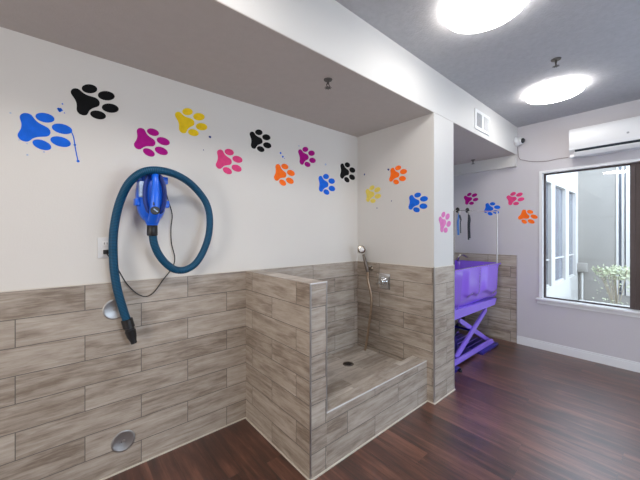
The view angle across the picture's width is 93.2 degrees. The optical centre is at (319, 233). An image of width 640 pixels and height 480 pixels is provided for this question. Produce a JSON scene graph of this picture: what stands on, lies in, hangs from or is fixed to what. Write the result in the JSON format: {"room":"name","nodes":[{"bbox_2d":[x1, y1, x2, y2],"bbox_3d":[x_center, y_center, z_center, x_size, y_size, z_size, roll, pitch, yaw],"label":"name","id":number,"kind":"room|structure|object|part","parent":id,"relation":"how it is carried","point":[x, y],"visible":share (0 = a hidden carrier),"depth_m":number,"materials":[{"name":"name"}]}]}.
{"room":"pet grooming room","nodes":[
{"label":"pet grooming room","id":0,"kind":"room"},
{"bbox_2d":[0,27,356,479],"bbox_3d":[-0.880,0.021,2.275,8.045,2.917,0.128,0,0,-41],"label":"wall","id":1,"kind":"structure","parent":0,"point":[72,379],"depth_m":1.92,"materials":[{"name":"paint"}]},
{"bbox_2d":[18,113,71,149],"bbox_3d":[-1.504,-0.560,1.661,0.222,0.204,0.002,0,0,-41],"label":"print","id":2,"kind":"object","parent":1,"relation":"attached to","point":[30,129],"visible":1,"depth_m":1.65,"materials":[{"name":"blue paint"}]},
{"bbox_2d":[57,103,79,161],"bbox_3d":[-1.432,-0.575,1.722,0.100,0.323,0.002,0,0,-41],"label":"paint splatter","id":3,"kind":"object","parent":1,"relation":"attached to","point":[58,109],"visible":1,"depth_m":1.74,"materials":[{"name":"blue paint"}]},
{"bbox_2d":[71,84,118,118],"bbox_3d":[-1.338,-0.785,1.804,0.230,0.197,0.002,0,0,-41],"label":"print","id":4,"kind":"object","parent":1,"relation":"attached to","point":[85,103],"visible":1,"depth_m":1.79,"materials":[{"name":"black paint"}]},
{"bbox_2d":[97,237,108,257],"bbox_3d":[-1.299,0.084,1.832,0.080,0.124,0.011,0,0,-41],"label":"power outlet","id":5,"kind":"object","parent":1,"relation":"attached to","point":[102,242],"visible":0.68,"depth_m":1.82,"materials":[{"name":"white plastic"}]},
{"bbox_2d":[102,241,107,245],"bbox_3d":[-1.297,0.059,1.830,0.034,0.032,0.004,0,0,-41],"label":"socket","id":6,"kind":"object","parent":5,"relation":"attached to","point":[104,243],"depth_m":1.83,"materials":[{"name":"white plastic"}]},
{"bbox_2d":[102,299,120,319],"bbox_3d":[-1.261,0.464,1.859,0.124,0.124,0.008,0,0,-41],"label":"cover","id":7,"kind":"object","parent":1,"relation":"attached to","point":[110,310],"visible":0.63,"depth_m":1.85,"materials":[{"name":"silver metal"}]},
{"bbox_2d":[111,430,134,451],"bbox_3d":[-1.228,1.294,1.888,0.128,0.128,0.008,0,0,-41],"label":"cover","id":8,"kind":"object","parent":1,"relation":"attached to","point":[123,440],"visible":1,"depth_m":1.88,"materials":[{"name":"silver metal"}]},
{"bbox_2d":[134,128,169,156],"bbox_3d":[-1.109,-0.603,2.002,0.212,0.188,0.002,0,0,-41],"label":"print","id":9,"kind":"object","parent":1,"relation":"attached to","point":[143,140],"visible":1,"depth_m":1.99,"materials":[{"name":"paint"}]},
{"bbox_2d":[103,166,212,344],"bbox_3d":[-0.985,0.138,1.934,0.636,1.090,0.266,0,0,-41],"label":"dryer","id":10,"kind":"object","parent":1,"relation":"attached to","point":[151,197],"visible":1,"depth_m":1.83,"materials":[{"name":"blue plastic"}]},
{"bbox_3d":[-1.123,0.048,1.925,0.394,0.722,0.086,0,0,-41],"label":"cord","id":11,"kind":"part","parent":10,"relation":"part of","materials":[{"name":"black plastic"}]},
{"bbox_3d":[-0.997,-0.223,1.816,0.055,0.320,0.097,0,0,-41],"label":"handle","id":12,"kind":"part","parent":10,"relation":"part of","materials":[{"name":"blue plastic"}]},
{"bbox_2d":[150,206,159,214],"bbox_3d":[-0.973,-0.138,1.785,0.050,0.050,0.012,0,0,-41],"label":"switch","id":13,"kind":"object","parent":10,"relation":"attached to","point":[154,210],"depth_m":1.78,"materials":[{"name":"silver plastic"}]},
{"bbox_2d":[100,417,244,479],"bbox_3d":[-2.240,1.476,1.011,4.334,0.007,0.009,0,0,-41],"label":"trim","id":14,"kind":"structure","parent":1,"relation":"attached to","point":[132,466],"depth_m":2.05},
{"bbox_2d":[175,108,206,135],"bbox_3d":[-0.919,-0.799,2.166,0.224,0.191,0.002,0,0,-41],"label":"print","id":15,"kind":"object","parent":1,"relation":"attached to","point":[184,122],"visible":1,"depth_m":2.16,"materials":[{"name":"yellow paint"}]},
{"bbox_2d":[216,149,242,173],"bbox_3d":[-0.704,-0.561,2.353,0.217,0.198,0.002,0,0,-41],"label":"print","id":16,"kind":"object","parent":1,"relation":"attached to","point":[223,160],"visible":1,"depth_m":2.34,"materials":[{"name":"pink paint"}]},
{"bbox_2d":[250,129,270,151],"bbox_3d":[-0.496,-0.778,2.532,0.205,0.184,0.002,0,0,-41],"label":"print","id":17,"kind":"object","parent":1,"relation":"attached to","point":[255,140],"visible":1,"depth_m":2.52,"materials":[{"name":"black paint"}]},
{"bbox_2d":[274,164,294,185],"bbox_3d":[-0.314,-0.525,2.689,0.221,0.198,0.002,0,0,-41],"label":"print","id":18,"kind":"object","parent":1,"relation":"attached to","point":[280,173],"visible":1,"depth_m":2.68,"materials":[{"name":"orange paint"}]},
{"bbox_2d":[298,147,315,166],"bbox_3d":[-0.121,-0.726,2.856,0.211,0.187,0.002,0,0,-41],"label":"print","id":19,"kind":"object","parent":1,"relation":"attached to","point":[303,157],"visible":1,"depth_m":2.84,"materials":[{"name":"paint"}]},
{"bbox_2d":[319,174,334,194],"bbox_3d":[0.070,-0.494,3.022,0.223,0.207,0.002,0,0,-41],"label":"print","id":20,"kind":"object","parent":1,"relation":"attached to","point":[323,184],"visible":1,"depth_m":3.01,"materials":[{"name":"blue paint"}]},
{"bbox_2d":[340,162,354,181],"bbox_3d":[0.296,-0.653,3.217,0.231,0.214,0.002,0,0,-41],"label":"print","id":21,"kind":"object","parent":1,"relation":"attached to","point":[344,171],"visible":1,"depth_m":3.20,"materials":[{"name":"black paint"}]},
{"bbox_2d":[0,0,516,164],"bbox_3d":[-0.608,-1.248,1.846,7.895,0.377,0.894,0,0,-41],"label":"ceiling","id":22,"kind":"structure","parent":0,"point":[273,55],"depth_m":1.89,"materials":[{"name":"paint"}]},
{"bbox_2d":[324,77,331,89],"bbox_3d":[0.055,-1.031,2.079,0.060,0.058,0.060,0,0,-41],"label":"sprinkler","id":23,"kind":"object","parent":22,"relation":"attached to","point":[327,79],"visible":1,"depth_m":2.07,"materials":[{"name":"metal"}]},
{"bbox_2d":[474,108,489,135],"bbox_3d":[1.778,-1.217,3.310,0.400,0.210,0.012,0,0,-41],"label":"ceiling vent","id":24,"kind":"object","parent":22,"relation":"in","point":[481,120],"visible":1,"depth_m":3.28,"materials":[{"name":"white plastic"}]},
{"bbox_2d":[246,270,326,479],"bbox_3d":[-0.276,0.889,2.169,0.137,1.182,0.828,0,0,-41],"label":"wall partition","id":25,"kind":"structure","parent":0,"point":[286,315],"depth_m":1.99,"materials":[{"name":"beige tile"}]},
{"bbox_2d":[245,417,309,479],"bbox_3d":[-0.329,1.476,2.118,0.009,0.007,0.836,0,0,-41],"label":"trim","id":26,"kind":"structure","parent":25,"relation":"attached to","point":[246,418],"depth_m":2.07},
{"bbox_2d":[327,345,399,395],"bbox_3d":[0.180,1.349,2.659,1.198,0.262,0.683,0,0,-41],"label":"floor","id":27,"kind":"structure","parent":0,"point":[367,363],"depth_m":2.78,"materials":[{"name":"beige tile"}]},
{"bbox_2d":[343,361,353,365],"bbox_3d":[0.265,1.216,2.831,0.104,0.003,0.104,0,0,-41],"label":"floor drain","id":28,"kind":"object","parent":27,"relation":"on","point":[347,363],"visible":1,"depth_m":2.83,"materials":[{"name":"brown metal"}]},
{"bbox_2d":[105,330,639,479],"bbox_3d":[0.602,1.530,0.561,8.045,0.100,4.661,0,0,-41],"label":"floor","id":29,"kind":"structure","parent":0,"point":[515,411],"depth_m":2.19,"materials":[{"name":"red wood"}]},
{"bbox_2d":[327,356,426,467],"bbox_3d":[0.451,1.302,2.346,1.198,0.357,0.145,0,0,-41],"label":"curb","id":30,"kind":"object","parent":29,"relation":"on","point":[357,412],"visible":0.86,"depth_m":2.22,"materials":[{"name":"beige tile"}]},
{"bbox_2d":[311,400,426,479],"bbox_3d":[0.449,1.476,2.244,1.331,0.007,0.009,0,0,-41],"label":"trim","id":31,"kind":"structure","parent":30,"relation":"attached to","point":[398,420],"depth_m":2.12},
{"bbox_2d":[453,210,500,372],"bbox_3d":[1.677,0.601,3.798,1.596,1.806,0.648,0,0,-41],"label":"tub","id":32,"kind":"object","parent":29,"relation":"on","point":[476,282],"visible":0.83,"depth_m":3.69,"materials":[{"name":"purple plastic"}]},
{"bbox_3d":[1.421,0.073,3.211,0.019,0.650,0.018,0,0,-41],"label":"post","id":33,"kind":"part","parent":32,"relation":"part of","materials":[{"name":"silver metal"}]},
{"bbox_2d":[456,207,461,234],"bbox_3d":[1.498,-0.137,3.254,0.064,0.300,0.054,0,0,7],"label":"leash","id":34,"kind":"object","parent":32,"relation":"hanging from","point":[458,211],"visible":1,"depth_m":3.25,"materials":[{"name":"blue fabric"}]},
{"bbox_3d":[1.674,1.169,3.853,0.028,0.028,0.460,0,0,-41],"label":"pivot rod","id":35,"kind":"part","parent":32,"relation":"part of","materials":[{"name":"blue metal"}]},
{"bbox_2d":[465,208,470,239],"bbox_3d":[1.673,-0.113,3.415,0.056,0.365,0.041,0,0,22],"label":"leash","id":36,"kind":"object","parent":32,"relation":"hanging from","point":[468,211],"visible":0.98,"depth_m":3.40,"materials":[{"name":"black fabric"}]},
{"bbox_3d":[1.861,1.198,3.705,0.892,0.466,0.026,0,0,-41],"label":"lift arm","id":37,"kind":"part","parent":32,"relation":"part of","materials":[{"name":"purple paint"}]},
{"bbox_3d":[1.982,1.244,3.849,0.958,0.518,0.026,0,0,-41],"label":"lift arm","id":38,"kind":"part","parent":32,"relation":"part of","materials":[{"name":"purple paint"}]},
{"bbox_3d":[1.774,1.414,3.570,1.315,0.050,0.036,0,0,-41],"label":"rail","id":39,"kind":"part","parent":32,"relation":"part of","materials":[{"name":"purple metal"}]},
{"bbox_2d":[455,297,495,319],"bbox_3d":[1.639,0.877,3.777,1.420,0.115,0.550,0,0,-41],"label":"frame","id":40,"kind":"object","parent":32,"relation":"on","point":[462,310],"depth_m":3.58,"materials":[{"name":"purple paint"}]},
{"bbox_3d":[1.982,1.461,4.065,0.515,0.034,0.583,0,0,-41],"label":"foot plate","id":41,"kind":"part","parent":32,"relation":"part of","materials":[{"name":"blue metal"}]},
{"bbox_2d":[455,260,500,307],"bbox_3d":[1.662,0.612,3.804,1.580,0.447,0.620,0,0,-41],"label":"basin","id":42,"kind":"object","parent":32,"relation":"in","point":[476,282],"depth_m":3.64,"materials":[{"name":"purple plastic"}]},
{"bbox_3d":[1.972,0.625,3.717,1.155,0.439,0.104,0,0,-41],"label":"panel","id":43,"kind":"part","parent":32,"relation":"part of","materials":[{"name":"purple plastic"}]},
{"bbox_3d":[2.347,0.051,4.013,0.017,0.694,0.016,0,0,-41],"label":"post","id":44,"kind":"part","parent":32,"relation":"part of","materials":[{"name":"metal"}]},
{"bbox_2d":[357,113,454,402],"bbox_3d":[0.844,0.210,3.095,0.380,2.540,0.902,0,0,-41],"label":"wall","id":45,"kind":"structure","parent":0,"point":[416,316],"depth_m":2.84,"materials":[{"name":"paint"}]},
{"bbox_2d":[358,246,372,350],"bbox_3d":[0.474,0.665,3.149,0.156,1.086,0.096,0,0,16],"label":"shower","id":46,"kind":"object","parent":45,"relation":"attached to","point":[361,249],"visible":1,"depth_m":3.11,"materials":[{"name":"brushed nickel"},{"name":"bronze"}]},
{"bbox_3d":[0.470,0.301,3.122,0.068,0.194,0.037,0,0,15],"label":"handle","id":47,"kind":"part","parent":46,"relation":"part of","materials":[{"name":"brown metal"}]},
{"bbox_2d":[366,185,380,202],"bbox_3d":[0.554,-0.414,3.151,0.002,0.185,0.203,0,0,-41],"label":"print","id":48,"kind":"object","parent":45,"relation":"attached to","point":[370,194],"visible":1,"depth_m":3.16,"materials":[{"name":"yellow paint"}]},
{"bbox_2d":[375,273,389,289],"bbox_3d":[0.617,0.476,3.017,0.069,0.156,0.156,0,0,-41],"label":"shower valve","id":49,"kind":"object","parent":45,"relation":"attached to","point":[383,280],"visible":1,"depth_m":3.01,"materials":[{"name":"silver metal"}]},
{"bbox_2d":[389,165,406,183],"bbox_3d":[0.752,-0.570,2.922,0.002,0.180,0.203,0,0,-41],"label":"print","id":50,"kind":"object","parent":45,"relation":"attached to","point":[394,174],"visible":1,"depth_m":2.93,"materials":[{"name":"orange paint"}]},
{"bbox_2d":[408,193,427,211],"bbox_3d":[0.893,-0.286,2.758,0.002,0.181,0.198,0,0,-41],"label":"print","id":51,"kind":"object","parent":45,"relation":"attached to","point":[413,202],"visible":1,"depth_m":2.77,"materials":[{"name":"blue paint"}]},
{"bbox_2d":[439,212,450,232],"bbox_3d":[1.145,-0.106,2.770,0.226,0.192,0.002,0,0,-41],"label":"print","id":52,"kind":"object","parent":45,"relation":"attached to","point":[442,221],"visible":1,"depth_m":2.76,"materials":[{"name":"pink paint"}]},
{"bbox_2d":[435,389,455,403],"bbox_3d":[1.141,1.476,2.751,0.378,0.007,0.009,0,0,-41],"label":"trim","id":53,"kind":"structure","parent":45,"relation":"attached to","point":[453,389],"depth_m":2.74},
{"bbox_2d":[335,0,639,127],"bbox_3d":[0.602,-1.497,0.561,8.045,0.120,4.661,0,0,-41],"label":"ceiling","id":54,"kind":"structure","parent":0,"point":[597,42],"depth_m":2.35,"materials":[{"name":"white paint"}]},
{"bbox_2d":[444,0,528,33],"bbox_3d":[1.022,-1.407,1.868,0.472,0.059,0.472,0,0,-41],"label":"ceiling lamp","id":55,"kind":"object","parent":54,"relation":"attached to","point":[461,16],"visible":1,"depth_m":1.90,"materials":[{"name":"white plastic"}]},
{"bbox_2d":[525,78,584,103],"bbox_3d":[2.331,-1.407,3.014,0.472,0.059,0.472,0,0,-41],"label":"ceiling lamp","id":56,"kind":"object","parent":54,"relation":"attached to","point":[562,89],"visible":1,"depth_m":2.93,"materials":[{"name":"white plastic"}]},
{"bbox_2d":[551,57,561,67],"bbox_3d":[1.944,-1.408,2.491,0.072,0.058,0.072,0,0,-41],"label":"sprinkler","id":57,"kind":"object","parent":54,"relation":"attached to","point":[556,59],"visible":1,"depth_m":2.48,"materials":[{"name":"metal"}]},
{"bbox_2d":[453,99,639,362],"bbox_3d":[3.599,0.021,3.073,0.225,2.917,4.541,0,0,-41],"label":"wall","id":58,"kind":"structure","parent":0,"point":[515,312],"depth_m":4.02,"materials":[{"name":"paint"}]},
{"bbox_2d":[464,193,477,204],"bbox_3d":[2.271,-0.528,4.550,0.002,0.185,0.213,0,0,-41],"label":"print","id":59,"kind":"object","parent":58,"relation":"attached to","point":[467,199],"visible":1,"depth_m":4.55,"materials":[{"name":"paint"}]},
{"bbox_2d":[484,202,499,214],"bbox_3d":[2.462,-0.358,4.330,0.002,0.189,0.217,0,0,-41],"label":"print","id":60,"kind":"object","parent":58,"relation":"attached to","point":[488,207],"visible":0.94,"depth_m":4.34,"materials":[{"name":"blue paint"}]},
{"bbox_2d":[506,192,523,204],"bbox_3d":[2.652,-0.479,4.109,0.002,0.183,0.212,0,0,-41],"label":"print","id":61,"kind":"object","parent":58,"relation":"attached to","point":[511,200],"visible":1,"depth_m":4.12,"materials":[{"name":"pink paint"}]},
{"bbox_2d":[514,137,524,145],"bbox_3d":[2.658,-1.233,4.009,0.124,0.124,0.106,0,0,-41],"label":"security camera","id":62,"kind":"object","parent":58,"relation":"attached to","point":[518,141],"visible":1,"depth_m":3.99,"materials":[{"name":"white plastic"}]},
{"bbox_2d":[518,210,537,223],"bbox_3d":[2.747,-0.228,4.000,0.002,0.191,0.222,0,0,-41],"label":"print","id":63,"kind":"object","parent":58,"relation":"attached to","point":[524,215],"visible":1,"depth_m":4.01,"materials":[{"name":"orange paint"}]},
{"bbox_2d":[517,147,568,161],"bbox_3d":[2.844,-1.046,3.883,0.008,0.254,0.544,0,0,-41],"label":"cable","id":64,"kind":"object","parent":58,"relation":"attached to","point":[517,147],"visible":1,"depth_m":3.91,"materials":[{"name":"grey plastic"}]},
{"bbox_2d":[517,336,639,372],"bbox_3d":[3.857,1.427,2.707,0.014,0.105,3.649,0,0,-41],"label":"baseboard","id":65,"kind":"structure","parent":58,"relation":"attached to","point":[634,366],"depth_m":3.58,"materials":[{"name":"white wood"}]},
{"bbox_2d":[535,158,639,317],"bbox_3d":[3.554,0.045,3.141,0.205,1.700,2.162,0,0,-41],"label":"window","id":66,"kind":"structure","parent":58,"relation":"in","point":[633,310],"depth_m":3.39,"materials":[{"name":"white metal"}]},
{"bbox_3d":[3.553,0.839,3.140,0.203,0.027,2.162,0,0,-41],"label":"sill","id":67,"kind":"part","parent":66,"relation":"part of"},
{"bbox_2d":[569,116,639,158],"bbox_3d":[3.264,-1.054,3.243,0.208,0.327,0.897,0,0,-41],"label":"air conditioner","id":68,"kind":"object","parent":58,"relation":"attached to","point":[622,135],"visible":1,"depth_m":3.29,"materials":[{"name":"white plastic"}]},
{"bbox_3d":[3.189,-1.101,3.179,0.009,0.183,0.885,0,0,-41],"label":"panel","id":69,"kind":"part","parent":68,"relation":"part of","materials":[{"name":"white plastic"}]},
{"label":"outside","id":70,"kind":"structure","parent":0,"visible":0},
{"bbox_3d":[7.146,1.580,3.237,5.355,0.100,7.550,0,0,-41],"label":"floor","id":71,"kind":"structure","parent":70,"visible":0},
{"bbox_2d":[577,263,587,299],"bbox_3d":[5.385,1.065,6.219,0.106,0.930,0.170,0,0,-41],"label":"utility box","id":72,"kind":"object","parent":71,"relation":"on","point":[581,267],"visible":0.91,"depth_m":6.20,"materials":[{"name":"grey metal"}]},
{"bbox_3d":[5.350,0.700,6.188,0.012,0.170,0.140,0,0,-41],"label":"lid","id":73,"kind":"part","parent":72,"relation":"part of","materials":[{"name":"grey metal"}]},
{"bbox_2d":[578,300,629,306],"bbox_3d":[4.824,1.355,4.894,0.500,0.350,1.050,0,0,-41],"label":"block","id":74,"kind":"object","parent":71,"relation":"on","point":[578,300],"visible":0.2,"depth_m":5.12,"materials":[{"name":"white concrete"}]},
{"bbox_2d":[591,264,629,304],"bbox_3d":[5.363,1.040,5.437,0.539,0.984,0.738,0,0,-41],"label":"shrub","id":75,"kind":"object","parent":71,"relation":"on","point":[613,268],"visible":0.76,"depth_m":5.45,"materials":[{"name":"green plant"}]},
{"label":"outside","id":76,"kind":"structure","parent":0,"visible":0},
{"bbox_2d":[578,167,629,305],"bbox_3d":[7.830,-0.259,3.630,0.206,3.578,7.250,0,0,-41],"label":"wall","id":77,"kind":"structure","parent":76,"point":[596,188],"depth_m":6.09,"materials":[{"name":"grey paint"}]},
{"bbox_2d":[616,165,629,295],"bbox_3d":[5.844,-0.120,5.824,0.100,2.600,0.192,0,0,-41],"label":"window","id":78,"kind":"structure","parent":77,"relation":"in","point":[623,172],"depth_m":5.82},
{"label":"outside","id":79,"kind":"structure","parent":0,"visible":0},
{"bbox_2d":[546,172,577,299],"bbox_3d":[4.114,-0.245,5.375,3.545,3.550,0.250,0,0,-41],"label":"wall","id":80,"kind":"structure","parent":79,"point":[567,288],"depth_m":5.58,"materials":[{"name":"white paint"}]},
{"bbox_2d":[546,183,548,286],"bbox_3d":[3.527,0.015,4.775,0.474,1.670,0.050,0,0,-41],"label":"window","id":81,"kind":"structure","parent":80,"relation":"in","point":[547,259],"depth_m":4.88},
{"bbox_2d":[555,187,563,282],"bbox_3d":[4.188,0.015,5.347,0.780,1.670,0.050,0,0,-41],"label":"window","id":82,"kind":"structure","parent":80,"relation":"in","point":[558,192],"depth_m":5.40,"materials":[{"name":"glass"}]},
{"bbox_3d":[4.198,0.630,5.336,0.780,0.440,0.020,0,0,-41],"label":"rail","id":83,"kind":"part","parent":82,"relation":"part of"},
{"bbox_2d":[569,192,573,276],"bbox_3d":[4.928,0.015,5.986,0.635,1.670,0.050,0,0,-41],"label":"window","id":84,"kind":"structure","parent":80,"relation":"in","point":[571,254],"depth_m":6.06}
]}

